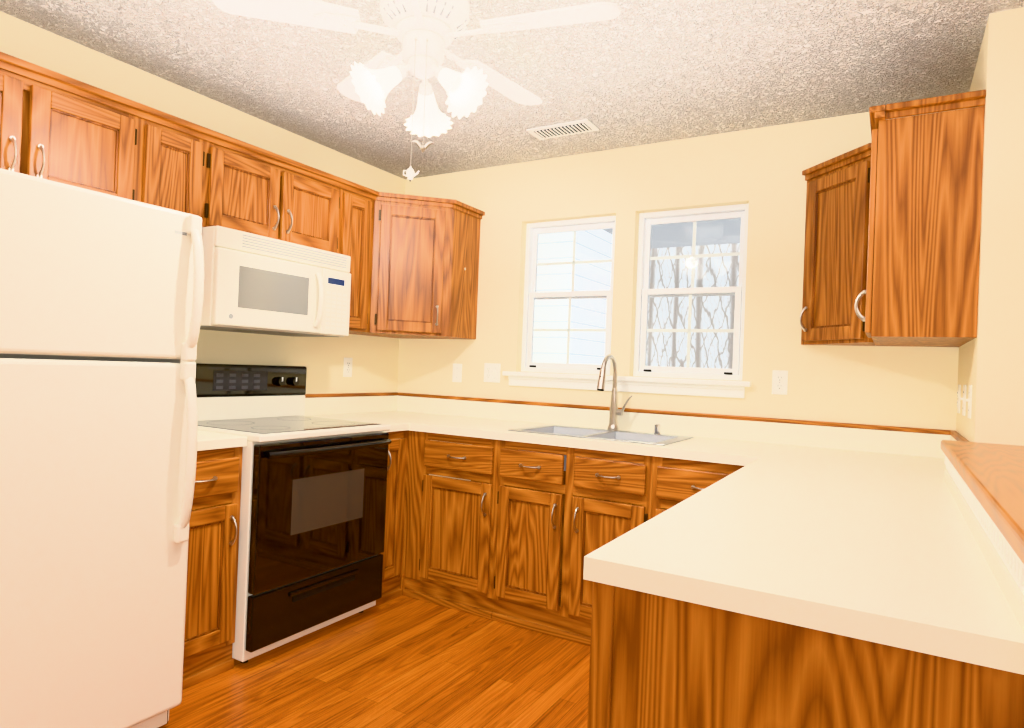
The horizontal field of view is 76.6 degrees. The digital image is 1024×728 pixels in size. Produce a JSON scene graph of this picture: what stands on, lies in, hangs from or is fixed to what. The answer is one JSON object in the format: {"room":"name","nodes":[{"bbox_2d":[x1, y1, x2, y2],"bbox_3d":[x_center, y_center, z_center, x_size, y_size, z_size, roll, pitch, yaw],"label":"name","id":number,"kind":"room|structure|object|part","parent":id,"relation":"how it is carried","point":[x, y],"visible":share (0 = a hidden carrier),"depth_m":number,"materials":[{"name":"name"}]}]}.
{"room":"kitchen","nodes":[
{"label":"kitchen","id":0,"kind":"room"},
{"bbox_2d":[0,11,405,439],"bbox_3d":[-2.338,-0.076,1.698,0.120,2.440,6.340,2,0,31],"label":"wall","id":1,"kind":"structure","parent":0,"point":[374,364],"depth_m":3.28,"materials":[{"name":"beige paint"}]},
{"bbox_2d":[0,52,59,181],"bbox_3d":[-1.822,-0.780,2.091,0.327,0.402,0.446,2,0,31],"label":"upper cabinet","id":2,"kind":"object","parent":1,"relation":"attached to","point":[29,94],"depth_m":2.16,"materials":[{"name":"brown wood"}]},
{"bbox_2d":[56,76,147,202],"bbox_3d":[-1.665,-0.772,2.357,0.327,0.402,0.446,2,0,31],"label":"upper cabinet","id":3,"kind":"object","parent":1,"relation":"attached to","point":[59,127],"depth_m":2.35,"materials":[{"name":"brown wood"}]},
{"bbox_2d":[144,108,215,235],"bbox_3d":[-1.499,-0.586,2.649,0.327,0.757,0.315,2,0,31],"label":"upper cabinet","id":4,"kind":"object","parent":1,"relation":"attached to","point":[179,152],"depth_m":2.61,"materials":[{"name":"brown wood"}]},
{"bbox_2d":[212,132,299,243],"bbox_3d":[-1.298,-0.764,2.980,0.327,0.382,0.449,2,0,31],"label":"upper cabinet","id":5,"kind":"object","parent":1,"relation":"attached to","point":[255,191],"depth_m":2.91,"materials":[{"name":"brown wood"}]},
{"bbox_2d":[200,226,350,336],"bbox_3d":[-1.173,-0.358,3.078,0.465,0.416,0.761,2,0,31],"label":"microwave","id":6,"kind":"object","parent":5,"relation":"attached to","point":[256,284],"visible":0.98,"depth_m":2.90,"materials":[{"name":"beige plastic"}]},
{"bbox_2d":[296,164,347,254],"bbox_3d":[-1.138,-0.756,3.252,0.327,0.382,0.449,2,0,31],"label":"upper cabinet","id":7,"kind":"object","parent":1,"relation":"attached to","point":[322,202],"depth_m":3.25,"materials":[{"name":"brown wood"}]},
{"bbox_2d":[343,357,352,376],"bbox_3d":[-0.981,0.020,3.879,0.009,0.116,0.070,2,0,31],"label":"electrical outlet","id":8,"kind":"object","parent":1,"relation":"attached to","point":[347,368],"visible":1,"depth_m":3.87,"materials":[{"name":"white plastic"}]},
{"bbox_2d":[305,392,397,397],"bbox_3d":[-0.975,0.186,3.881,0.025,0.020,0.808,2,0,31],"label":"trim","id":9,"kind":"structure","parent":1,"relation":"attached to","point":[386,393],"depth_m":3.88,"materials":[{"name":"brown wood"}]},
{"bbox_2d":[344,181,378,332],"bbox_3d":[-0.965,-0.560,3.558,0.327,0.757,0.263,2,0,31],"label":"upper cabinet","id":10,"kind":"object","parent":1,"relation":"attached to","point":[359,222],"depth_m":3.50,"materials":[{"name":"brown wood"}]},
{"bbox_2d":[197,430,246,450],"bbox_3d":[-1.406,0.241,2.553,0.634,0.138,0.370,2,0,31],"label":"countertop","id":11,"kind":"structure","parent":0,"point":[206,440],"depth_m":2.48,"materials":[{"name":"beige laminate"}]},
{"bbox_2d":[159,595,589,727],"bbox_3d":[0.463,1.269,0.011,6.700,0.050,6.340,2,0,31],"label":"floor","id":12,"kind":"structure","parent":0,"point":[402,661],"depth_m":2.51,"materials":[{"name":"brown wood"}]},
{"bbox_2d":[0,168,203,727],"bbox_3d":[-1.556,0.331,1.976,0.889,1.692,0.763,2,0,31],"label":"fridge","id":13,"kind":"object","parent":12,"relation":"on","point":[101,300],"visible":1,"depth_m":1.85,"materials":[{"name":"beige metal"}]},
{"bbox_2d":[182,447,242,689],"bbox_3d":[-1.403,0.749,2.538,0.648,0.875,0.367,2,0,31],"label":"base cabinet","id":14,"kind":"object","parent":12,"relation":"on","point":[212,574],"visible":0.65,"depth_m":2.45,"materials":[{"name":"brown wood"}]},
{"bbox_2d":[195,363,390,662],"bbox_3d":[-1.066,0.607,3.005,0.737,1.190,0.762,2,0,31],"label":"range","id":15,"kind":"object","parent":12,"relation":"on","point":[312,520],"visible":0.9,"depth_m":2.82,"materials":[{"name":"beige"}]},
{"bbox_2d":[370,430,407,607],"bbox_3d":[-0.857,0.775,3.466,0.648,0.875,0.238,2,0,31],"label":"base cabinet","id":16,"kind":"object","parent":12,"relation":"on","point":[392,553],"visible":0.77,"depth_m":3.35,"materials":[{"name":"brown wood"}]},
{"bbox_2d":[304,396,412,431],"bbox_3d":[-0.858,0.267,3.460,0.660,0.138,0.205,2,0,31],"label":"countertop","id":17,"kind":"structure","parent":16,"relation":"on","point":[398,414],"depth_m":3.79,"materials":[{"name":"beige laminate"}]},
{"bbox_2d":[400,430,503,619],"bbox_3d":[-0.170,0.803,3.536,0.619,0.876,0.611,2,0,31],"label":"base cabinet","id":18,"kind":"object","parent":12,"relation":"on","point":[451,548],"depth_m":3.27,"materials":[{"name":"brown wood"}]},
{"bbox_2d":[496,440,743,645],"bbox_3d":[0.578,0.829,3.095,1.280,0.876,0.611,2,0,31],"label":"base cabinet","id":19,"kind":"object","parent":12,"relation":"on","point":[512,533],"depth_m":2.96,"materials":[{"name":"brown wood"}]},
{"bbox_2d":[373,396,955,455],"bbox_3d":[0.387,0.314,3.222,3.048,0.138,0.649,2,0,31],"label":"countertop","id":20,"kind":"structure","parent":19,"relation":"on","point":[488,420],"depth_m":3.34,"materials":[{"name":"beige laminate"}]},
{"bbox_2d":[507,424,693,470],"bbox_3d":[0.435,0.427,3.202,0.790,0.172,0.480,2,0,31],"label":"sink","id":21,"kind":"object","parent":20,"relation":"in","point":[619,435],"visible":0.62,"depth_m":3.27,"materials":[{"name":"silver metal"}]},
{"bbox_2d":[654,424,660,433],"bbox_3d":[0.732,0.328,3.266,0.032,0.050,0.032,2,0,31],"label":"soap dispenser","id":22,"kind":"object","parent":21,"relation":"on","point":[657,428],"visible":1,"depth_m":3.25,"materials":[{"name":"silver metal"}]},
{"bbox_2d":[597,354,632,430],"bbox_3d":[0.521,0.147,3.289,0.133,0.394,0.238,2,0,31],"label":"faucet","id":23,"kind":"object","parent":20,"relation":"on","point":[614,412],"visible":1,"depth_m":3.36,"materials":[{"name":"silver metal"}]},
{"bbox_2d":[587,581,1023,727],"bbox_3d":[0.496,0.814,1.149,0.605,0.876,0.459,2,0,31],"label":"base cabinet","id":24,"kind":"object","parent":12,"relation":"on","point":[656,661],"visible":0.4,"depth_m":0.95,"materials":[{"name":"brown wood"}]},
{"bbox_2d":[583,428,1023,674],"bbox_3d":[0.812,0.321,1.599,0.669,0.138,1.585,2,0,31],"label":"countertop","id":25,"kind":"structure","parent":24,"relation":"on","point":[877,536],"depth_m":1.18,"materials":[{"name":"beige laminate"}]},
{"bbox_3d":[1.091,0.772,1.385,0.175,1.008,1.640,2,0,31],"label":"wall","id":26,"kind":"structure","parent":12,"relation":"on","visible":0},
{"bbox_2d":[941,440,1023,594],"bbox_3d":[1.102,0.280,1.375,0.239,0.093,1.669,2,0,31],"label":"ledge","id":27,"kind":"object","parent":26,"relation":"on","point":[988,479],"visible":1,"depth_m":1.25,"materials":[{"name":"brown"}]},
{"bbox_2d":[0,0,1023,179],"bbox_3d":[0.560,-1.219,0.025,6.700,0.050,6.340,2,0,31],"label":"ceiling","id":28,"kind":"structure","parent":0,"point":[638,72],"depth_m":2.58,"materials":[{"name":"white paint"}]},
{"bbox_2d":[212,0,620,180],"bbox_3d":[-0.257,-0.885,2.105,1.201,0.654,1.181,2,0,31],"label":"ceiling fan","id":29,"kind":"object","parent":28,"relation":"attached to","point":[426,33],"depth_m":2.02,"materials":[{"name":"white"}]},
{"bbox_3d":[-0.264,-0.849,2.066,0.397,0.158,0.429,2,0,31],"label":"fan hugger shade","id":30,"kind":"part","parent":29,"relation":"part of","materials":[{"name":"white glass"}]},
{"bbox_2d":[526,119,598,139],"bbox_3d":[0.255,-1.180,3.273,0.340,0.012,0.150,2,0,31],"label":"ceiling vent","id":31,"kind":"object","parent":28,"relation":"in","point":[564,129],"visible":1,"depth_m":3.25,"materials":[{"name":"white metal"}]},
{"bbox_2d":[397,108,965,480],"bbox_3d":[0.598,0.050,3.564,3.050,2.440,0.140,2,0,31],"label":"wall","id":32,"kind":"structure","parent":0,"point":[759,170],"depth_m":3.28,"materials":[{"name":"beige paint"}]},
{"bbox_2d":[349,192,484,338],"bbox_3d":[-0.609,-0.556,3.855,0.638,0.780,0.610,2,0,31],"label":"upper cabinet","id":33,"kind":"object","parent":32,"relation":"attached to","point":[425,268],"visible":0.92,"depth_m":3.66,"materials":[{"name":"brown wood"}]},
{"bbox_2d":[452,364,461,381],"bbox_3d":[-0.341,0.056,4.031,0.070,0.116,0.007,2,0,31],"label":"switch plate","id":34,"kind":"object","parent":32,"relation":"attached to","point":[457,373],"visible":1,"depth_m":4.03,"materials":[{"name":"white plastic"}]},
{"bbox_2d":[484,363,500,382],"bbox_3d":[-0.122,0.053,3.897,0.116,0.116,0.016,2,0,31],"label":"outlet","id":35,"kind":"object","parent":32,"relation":"attached to","point":[492,372],"visible":1,"depth_m":3.90,"materials":[{"name":"white plastic"}]},
{"bbox_2d":[521,216,615,374],"bbox_3d":[0.340,-0.387,3.749,0.590,0.885,0.075,2,0,31],"label":"window","id":36,"kind":"structure","parent":32,"relation":"in","point":[534,231],"depth_m":3.77,"materials":[{"name":"white wood"}]},
{"bbox_2d":[502,371,751,397],"bbox_3d":[0.565,0.106,3.507,1.395,0.084,0.100,2,0,31],"label":"window sill","id":37,"kind":"structure","parent":32,"relation":"attached to","point":[703,387],"depth_m":3.41,"materials":[{"name":"white"}]},
{"bbox_2d":[398,392,946,434],"bbox_3d":[0.548,0.243,3.491,3.048,0.020,0.025,2,0,31],"label":"trim","id":38,"kind":"structure","parent":32,"relation":"attached to","point":[720,416],"depth_m":3.23,"materials":[{"name":"brown wood"}]},
{"bbox_2d":[633,203,748,380],"bbox_3d":[0.938,-0.366,3.397,0.580,0.885,0.075,2,0,31],"label":"window","id":39,"kind":"structure","parent":32,"relation":"in","point":[644,291],"depth_m":3.39,"materials":[{"name":"white wood"}]},
{"bbox_2d":[772,370,787,394],"bbox_3d":[1.272,0.088,3.080,0.070,0.116,0.009,2,0,31],"label":"electrical outlet","id":40,"kind":"object","parent":32,"relation":"attached to","point":[779,382],"visible":1,"depth_m":3.08,"materials":[{"name":"white plastic"}]},
{"bbox_2d":[800,143,874,345],"bbox_3d":[1.411,-0.494,2.830,0.322,0.810,0.325,2,0,31],"label":"upper cabinet","id":41,"kind":"object","parent":32,"relation":"attached to","point":[836,237],"depth_m":2.81,"materials":[{"name":"brown wood"}]},
{"bbox_2d":[956,7,1023,445],"bbox_3d":[3.257,0.141,1.579,3.550,2.440,0.860,2,0,31],"label":"wall","id":42,"kind":"structure","parent":0,"point":[991,364],"depth_m":2.09,"materials":[{"name":"beige paint"}]},
{"bbox_2d":[854,90,985,346],"bbox_3d":[1.558,-0.490,2.515,0.363,0.810,0.718,2,0,31],"label":"upper cabinet","id":43,"kind":"object","parent":42,"relation":"attached to","point":[923,254],"depth_m":2.22,"materials":[{"name":"brown wood"}]},
{"bbox_2d":[947,430,969,441],"bbox_3d":[1.664,0.280,2.405,0.021,0.020,0.673,2,0,31],"label":"trim","id":44,"kind":"structure","parent":42,"relation":"attached to","point":[956,435],"depth_m":2.50,"materials":[{"name":"brown wood"}]},
{"bbox_2d":[957,385,960,412],"bbox_3d":[1.804,0.141,2.620,0.009,0.116,0.070,2,0,31],"label":"light switch","id":45,"kind":"object","parent":42,"relation":"attached to","point":[958,397],"visible":0.98,"depth_m":2.59,"materials":[{"name":"white plastic"}]},
{"bbox_2d":[960,385,966,415],"bbox_3d":[1.684,0.135,2.424,0.016,0.116,0.070,2,0,31],"label":"light switch","id":46,"kind":"object","parent":42,"relation":"attached to","point":[964,402],"visible":1,"depth_m":2.40,"materials":[{"name":"white plastic"}]},
{"bbox_2d":[965,385,972,418],"bbox_3d":[1.578,0.130,2.243,0.016,0.116,0.070,2,0,31],"label":"light switch","id":47,"kind":"object","parent":42,"relation":"attached to","point":[969,400],"visible":0.98,"depth_m":2.21,"materials":[{"name":"white plastic"}]},
{"label":"outside","id":48,"kind":"structure","parent":0,"visible":0},
{"bbox_2d":[646,243,739,368],"bbox_3d":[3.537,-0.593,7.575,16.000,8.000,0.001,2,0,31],"label":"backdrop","id":49,"kind":"structure","parent":48,"point":[676,308],"depth_m":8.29,"materials":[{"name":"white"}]},
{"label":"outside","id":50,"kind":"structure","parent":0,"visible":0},
{"bbox_2d":[533,218,740,364],"bbox_3d":[0.393,-0.231,4.923,5.300,5.000,1.940,2,0,31],"label":"siding","id":51,"kind":"object","parent":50,"point":[597,287],"depth_m":4.62,"materials":[{"name":"white"}]}
]}

